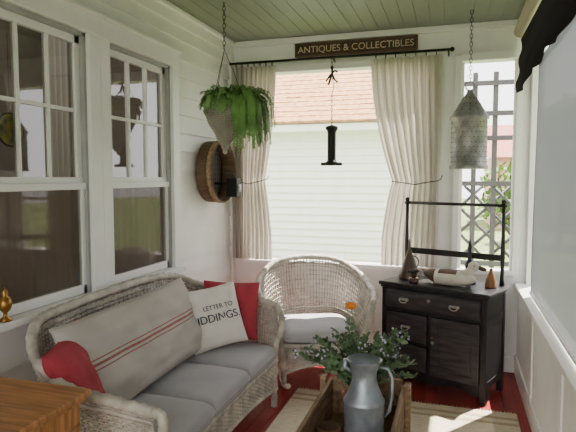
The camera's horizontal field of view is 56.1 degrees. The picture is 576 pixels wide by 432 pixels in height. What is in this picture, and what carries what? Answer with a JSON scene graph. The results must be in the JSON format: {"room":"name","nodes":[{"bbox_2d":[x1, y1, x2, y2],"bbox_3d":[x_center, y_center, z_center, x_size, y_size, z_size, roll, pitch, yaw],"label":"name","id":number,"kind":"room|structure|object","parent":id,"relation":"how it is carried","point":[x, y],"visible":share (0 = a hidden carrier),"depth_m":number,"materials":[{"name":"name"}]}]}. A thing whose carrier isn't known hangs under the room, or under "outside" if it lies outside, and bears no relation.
{"room":"sunroom","nodes":[
{"label":"sunroom","id":0,"kind":"room"},
{"bbox_2d":[0,19,143,176],"bbox_3d":[-1.901,-0.232,3.302,1.610,2.600,3.000,1,4,17],"label":"wall","id":1,"kind":"structure","parent":0,"point":[29,41],"depth_m":4.57,"materials":[{"name":"paint"}]},
{"bbox_2d":[0,0,230,381],"bbox_3d":[-1.411,0.027,1.972,0.121,2.670,5.920,1,4,17],"label":"wall","id":2,"kind":"structure","parent":0,"point":[205,226],"depth_m":3.99,"materials":[{"name":"white paint"}]},
{"bbox_2d":[0,0,110,332],"bbox_3d":[-1.203,-0.288,2.567,0.186,1.555,0.880,1,4,17],"label":"window","id":3,"kind":"structure","parent":2,"relation":"in","point":[52,247],"depth_m":2.73,"materials":[{"name":"paint"}]},
{"bbox_2d":[0,287,12,322],"bbox_3d":[-1.225,0.381,2.338,0.060,0.150,0.060,1,4,17],"label":"figurine","id":4,"kind":"object","parent":3,"relation":"on","point":[6,303],"visible":1,"depth_m":2.32,"materials":[{"name":"gold metal"}]},
{"bbox_2d":[0,31,23,146],"bbox_3d":[-1.268,-0.573,2.452,0.009,0.520,0.160,1,4,17],"label":"suncatcher","id":5,"kind":"object","parent":3,"relation":"attached to","point":[6,119],"visible":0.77,"depth_m":2.45,"materials":[{"name":"stained glass"},{"name":"black iron"}]},
{"bbox_2d":[100,14,185,293],"bbox_3d":[-0.943,-0.347,3.406,0.186,1.555,0.880,1,4,17],"label":"window","id":6,"kind":"structure","parent":2,"relation":"in","point":[142,215],"depth_m":3.45,"materials":[{"name":"paint"}]},
{"bbox_2d":[130,0,235,282],"bbox_3d":[-1.348,0.029,1.952,0.055,2.669,5.919,1,4,17],"label":"trim","id":7,"kind":"structure","parent":2,"relation":"attached to","point":[165,9],"depth_m":4.06,"materials":[{"name":"paint"}]},
{"bbox_2d":[196,141,235,202],"bbox_3d":[-0.561,-0.350,4.263,0.130,0.494,0.494,1,4,17],"label":"sieve","id":8,"kind":"object","parent":2,"relation":"attached to","point":[212,165],"visible":0.85,"depth_m":4.20,"materials":[{"name":"brown wood"}]},
{"bbox_2d":[214,174,241,196],"bbox_3d":[-0.491,-0.246,4.333,0.235,0.183,0.100,1,4,17],"label":"box","id":9,"kind":"object","parent":2,"relation":"attached to","point":[234,187],"visible":0.97,"depth_m":4.27,"materials":[{"name":"black metal"}]},
{"bbox_2d":[167,0,525,41],"bbox_3d":[-0.205,-1.334,1.581,2.620,0.100,6.070,1,4,17],"label":"ceiling","id":10,"kind":"structure","parent":0,"point":[245,20],"depth_m":3.87,"materials":[{"name":"green paint"}]},
{"bbox_2d":[198,2,275,153],"bbox_3d":[-0.341,-0.920,3.606,0.506,1.018,0.526,-1,4,-20],"label":"potted fern","id":11,"kind":"object","parent":10,"relation":"hanging from","point":[228,112],"visible":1,"depth_m":3.51,"materials":[{"name":"plant"}]},
{"bbox_2d":[449,10,489,168],"bbox_3d":[1.282,-0.888,3.800,0.268,1.109,0.268,1,4,17],"label":"lantern","id":12,"kind":"object","parent":10,"relation":"hanging from","point":[469,121],"visible":1,"depth_m":3.73,"materials":[{"name":"grey metal"}]},
{"bbox_2d":[292,302,417,398],"bbox_3d":[0.312,0.743,2.650,0.588,0.629,0.496,0,4,-3],"label":"potted flowering plant","id":13,"kind":"object","parent":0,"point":[333,361],"visible":0.66,"depth_m":2.63,"materials":[{"name":"plant"}]},
{"bbox_2d":[232,352,530,431],"bbox_3d":[-0.226,1.440,1.766,2.565,0.120,6.040,1,4,17],"label":"floor","id":14,"kind":"structure","parent":0,"point":[509,399],"depth_m":3.71,"materials":[{"name":"red paint"}]},
{"bbox_2d":[0,377,91,431],"bbox_3d":[-1.041,1.004,1.750,0.540,0.752,0.585,1,4,17],"label":"side table","id":15,"kind":"object","parent":14,"relation":"on","point":[25,406],"visible":1,"depth_m":1.82,"materials":[{"name":"brown wood"}]},
{"bbox_2d":[25,272,285,431],"bbox_3d":[-0.609,0.840,2.915,0.767,0.915,1.698,1,4,17],"label":"wicker sofa","id":16,"kind":"object","parent":14,"relation":"on","point":[265,384],"visible":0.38,"depth_m":2.68,"materials":[{"name":"white wicker"}]},
{"bbox_2d":[110,341,276,431],"bbox_3d":[-0.548,0.926,2.917,0.568,0.156,1.403,1,4,17],"label":"seat cushions","id":17,"kind":"object","parent":16,"relation":"on","point":[201,387],"visible":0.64,"depth_m":2.81,"materials":[{"name":"grey fabric"}]},
{"bbox_2d":[41,319,112,431],"bbox_3d":[-0.889,0.716,2.362,0.243,0.429,0.495,0,4,-5],"label":"throw pillow","id":18,"kind":"object","parent":17,"relation":"on","point":[69,361],"visible":0.3,"depth_m":2.21,"materials":[{"name":"red fabric"}]},
{"bbox_2d":[49,277,201,399],"bbox_3d":[-0.755,0.643,2.829,0.300,0.436,1.172,1,4,17],"label":"lumbar pillow","id":19,"kind":"object","parent":17,"relation":"on","point":[131,344],"visible":0.73,"depth_m":2.65,"materials":[{"name":"fabric"}]},
{"bbox_2d":[188,281,247,354],"bbox_3d":[-0.453,0.626,3.353,0.406,0.396,0.196,-2,5,-30],"label":"throw pillow","id":20,"kind":"object","parent":17,"relation":"on","point":[216,310],"visible":0.88,"depth_m":3.31,"materials":[{"name":"fabric"}]},
{"bbox_2d":[204,280,259,339],"bbox_3d":[-0.375,0.615,3.524,0.384,0.382,0.173,0,4,-5],"label":"throw pillow","id":21,"kind":"object","parent":17,"relation":"on","point":[246,293],"visible":0.38,"depth_m":3.50,"materials":[{"name":"red fabric"}]},
{"bbox_2d":[256,254,377,388],"bbox_3d":[0.199,0.775,4.024,0.888,0.885,0.875,0,4,-7],"label":"wicker armchair","id":22,"kind":"object","parent":14,"relation":"on","point":[299,332],"visible":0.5,"depth_m":4.16,"materials":[{"name":"white wicker"}]},
{"bbox_2d":[265,387,520,431],"bbox_3d":[0.261,1.355,2.027,1.440,0.012,3.436,1,4,17],"label":"area rug","id":23,"kind":"object","parent":14,"relation":"on","point":[425,417],"visible":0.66,"depth_m":3.35,"materials":[{"name":"beige fabric"}]},
{"bbox_2d":[296,373,410,431],"bbox_3d":[0.266,1.094,2.361,0.460,0.463,1.010,1,4,17],"label":"wooden crate","id":24,"kind":"object","parent":23,"relation":"on","point":[329,404],"visible":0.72,"depth_m":2.73,"materials":[{"name":"brown wood"}]},
{"bbox_2d":[316,421,340,431],"bbox_3d":[0.187,1.016,2.490,0.116,0.105,0.116,1,4,17],"label":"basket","id":25,"kind":"object","parent":24,"relation":"on","point":[324,426],"visible":1,"depth_m":2.52,"materials":[{"name":"brown wicker"}]},
{"bbox_2d":[342,353,393,431],"bbox_3d":[0.328,0.845,2.319,0.178,0.472,0.178,-2,5,-28],"label":"pitcher","id":26,"kind":"object","parent":24,"relation":"on","point":[364,402],"visible":1,"depth_m":2.26,"materials":[{"name":"metal"}]},
{"bbox_2d":[379,197,508,406],"bbox_3d":[1.097,0.554,3.867,0.810,1.353,0.423,3,5,39],"label":"antique washstand","id":27,"kind":"object","parent":14,"relation":"on","point":[456,333],"visible":0.87,"depth_m":3.72,"materials":[{"name":"wood"}]},
{"bbox_2d":[399,239,419,279],"bbox_3d":[0.903,0.318,4.017,0.153,0.300,0.153,1,4,17],"label":"can","id":28,"kind":"object","parent":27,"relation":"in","point":[409,261],"visible":0.89,"depth_m":3.98,"materials":[{"name":"black metal"}]},
{"bbox_2d":[408,268,418,282],"bbox_3d":[0.900,0.428,3.873,0.075,0.100,0.078,-4,5,-42],"label":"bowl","id":29,"kind":"object","parent":27,"relation":"on","point":[413,279],"visible":1,"depth_m":3.85,"materials":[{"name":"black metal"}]},
{"bbox_2d":[422,262,486,285],"bbox_3d":[1.151,0.396,3.769,0.451,0.180,0.143,3,5,37],"label":"duck decoy","id":30,"kind":"object","parent":27,"relation":"on","point":[450,277],"visible":1,"depth_m":3.72,"materials":[{"name":"white wood"}]},
{"bbox_2d":[465,238,475,283],"bbox_3d":[1.293,0.315,3.847,0.094,0.330,0.094,1,4,17],"label":"finial","id":31,"kind":"object","parent":27,"relation":"on","point":[469,246],"visible":0.46,"depth_m":3.83,"materials":[{"name":"black metal"}]},
{"bbox_2d":[485,268,496,288],"bbox_3d":[1.388,0.424,3.693,0.080,0.135,0.080,1,4,17],"label":"cone","id":32,"kind":"object","parent":27,"relation":"on","point":[490,282],"visible":1,"depth_m":3.67,"materials":[{"name":"brown wood"}]},
{"bbox_2d":[234,27,530,356],"bbox_3d":[0.694,-0.148,4.465,2.465,2.670,0.100,1,4,17],"label":"wall","id":33,"kind":"structure","parent":0,"point":[496,39],"depth_m":4.22,"materials":[{"name":"white paint"}]},
{"bbox_2d":[229,47,454,64],"bbox_3d":[0.385,-1.275,4.386,1.852,0.058,0.083,1,4,17],"label":"curtain rod","id":34,"kind":"object","parent":33,"relation":"attached to","point":[451,49],"visible":0.94,"depth_m":4.32,"materials":[{"name":"black metal"}]},
{"bbox_2d":[233,61,275,259],"bbox_3d":[-0.292,-0.464,4.623,0.395,1.678,0.079,1,4,14],"label":"curtain","id":35,"kind":"object","parent":34,"relation":"hanging from","point":[252,236],"visible":0.73,"depth_m":4.64,"materials":[{"name":"fabric"}]},
{"bbox_2d":[321,55,341,165],"bbox_3d":[0.350,-0.842,4.313,0.170,0.874,0.110,1,4,17],"label":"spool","id":36,"kind":"object","parent":34,"relation":"hanging from","point":[331,129],"visible":1,"depth_m":4.30},
{"bbox_2d":[371,50,442,267],"bbox_3d":[0.926,-0.436,4.249,0.564,1.673,0.082,1,4,17],"label":"curtain","id":37,"kind":"object","parent":34,"relation":"hanging from","point":[407,91],"visible":0.93,"depth_m":4.24,"materials":[{"name":"fabric"}]},
{"bbox_2d":[295,35,417,57],"bbox_3d":[0.537,-1.364,4.354,0.996,0.112,0.036,1,4,17],"label":"sign","id":38,"kind":"object","parent":33,"relation":"attached to","point":[406,42],"visible":1,"depth_m":4.33,"materials":[{"name":"brown wood"}]},
{"bbox_2d":[233,19,523,372],"bbox_3d":[0.652,-0.147,4.441,2.330,2.668,0.090,1,4,17],"label":"trim","id":39,"kind":"structure","parent":33,"relation":"attached to","point":[507,54],"depth_m":4.17,"materials":[{"name":"paint"}]},
{"bbox_2d":[514,48,575,431],"bbox_3d":[0.933,0.078,1.248,0.160,2.669,5.920,1,4,17],"label":"wall","id":40,"kind":"structure","parent":0,"point":[544,372],"depth_m":3.16,"materials":[{"name":"white paint"}]},
{"bbox_2d":[514,0,541,37],"bbox_3d":[0.837,-1.148,1.176,0.090,0.088,5.770,1,4,17],"label":"roll","id":41,"kind":"object","parent":40,"relation":"attached to","point":[530,7],"visible":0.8,"depth_m":3.46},
{"bbox_2d":[515,0,575,93],"bbox_3d":[0.835,-0.886,1.200,0.045,0.421,5.800,1,4,17],"label":"valance","id":42,"kind":"object","parent":41,"relation":"hanging from","point":[551,17],"visible":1,"depth_m":2.96,"materials":[{"name":"black fabric"}]},
{"bbox_2d":[529,15,575,365],"bbox_3d":[0.837,-0.067,1.021,0.024,1.550,5.350,1,4,17],"label":"window","id":43,"kind":"structure","parent":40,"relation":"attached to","point":[553,259],"depth_m":2.78,"materials":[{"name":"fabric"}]},
{"label":"outside","id":44,"kind":"structure","parent":0,"visible":0},
{"bbox_2d":[460,198,509,268],"bbox_3d":[7.563,1.050,16.091,55.000,0.150,85.000,1,4,17],"label":"ground","id":45,"kind":"structure","parent":44,"point":[482,246],"depth_m":19.45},
{"bbox_2d":[265,70,391,262],"bbox_3d":[-0.749,-1.644,13.224,9.100,5.625,7.820,1,4,17],"label":"neighbouring house","id":46,"kind":"structure","parent":45,"relation":"on","point":[338,211],"depth_m":9.20,"materials":[{"name":"white"}]},
{"bbox_2d":[460,71,513,267],"bbox_3d":[1.819,0.178,4.953,0.760,3.150,0.061,1,4,17],"label":"trellis","id":47,"kind":"object","parent":45,"relation":"on","point":[495,82],"visible":0.18,"depth_m":4.90,"materials":[{"name":"white wood"}]},
{"bbox_2d":[475,161,510,235],"bbox_3d":[3.738,0.270,8.844,1.051,2.433,1.194,-3,5,-34],"label":"shrub","id":48,"kind":"object","parent":45,"relation":"on","point":[502,167],"visible":0.12,"depth_m":8.82,"materials":[{"name":"green plant"}]},
{"bbox_2d":[484,125,512,228],"bbox_3d":[11.565,-1.832,23.934,5.500,4.500,5.300,1,4,17],"label":"house","id":49,"kind":"structure","parent":45,"relation":"on","point":[504,147],"depth_m":22.83,"materials":[{"name":"pink"}]},
{"bbox_2d":[506,157,511,180],"bbox_3d":[8.583,-1.561,17.135,3.213,4.926,3.263,1,4,17],"label":"tree","id":50,"kind":"object","parent":45,"relation":"on","point":[509,168],"visible":0.02,"depth_m":17.28,"materials":[{"name":"green plant"}]}
]}

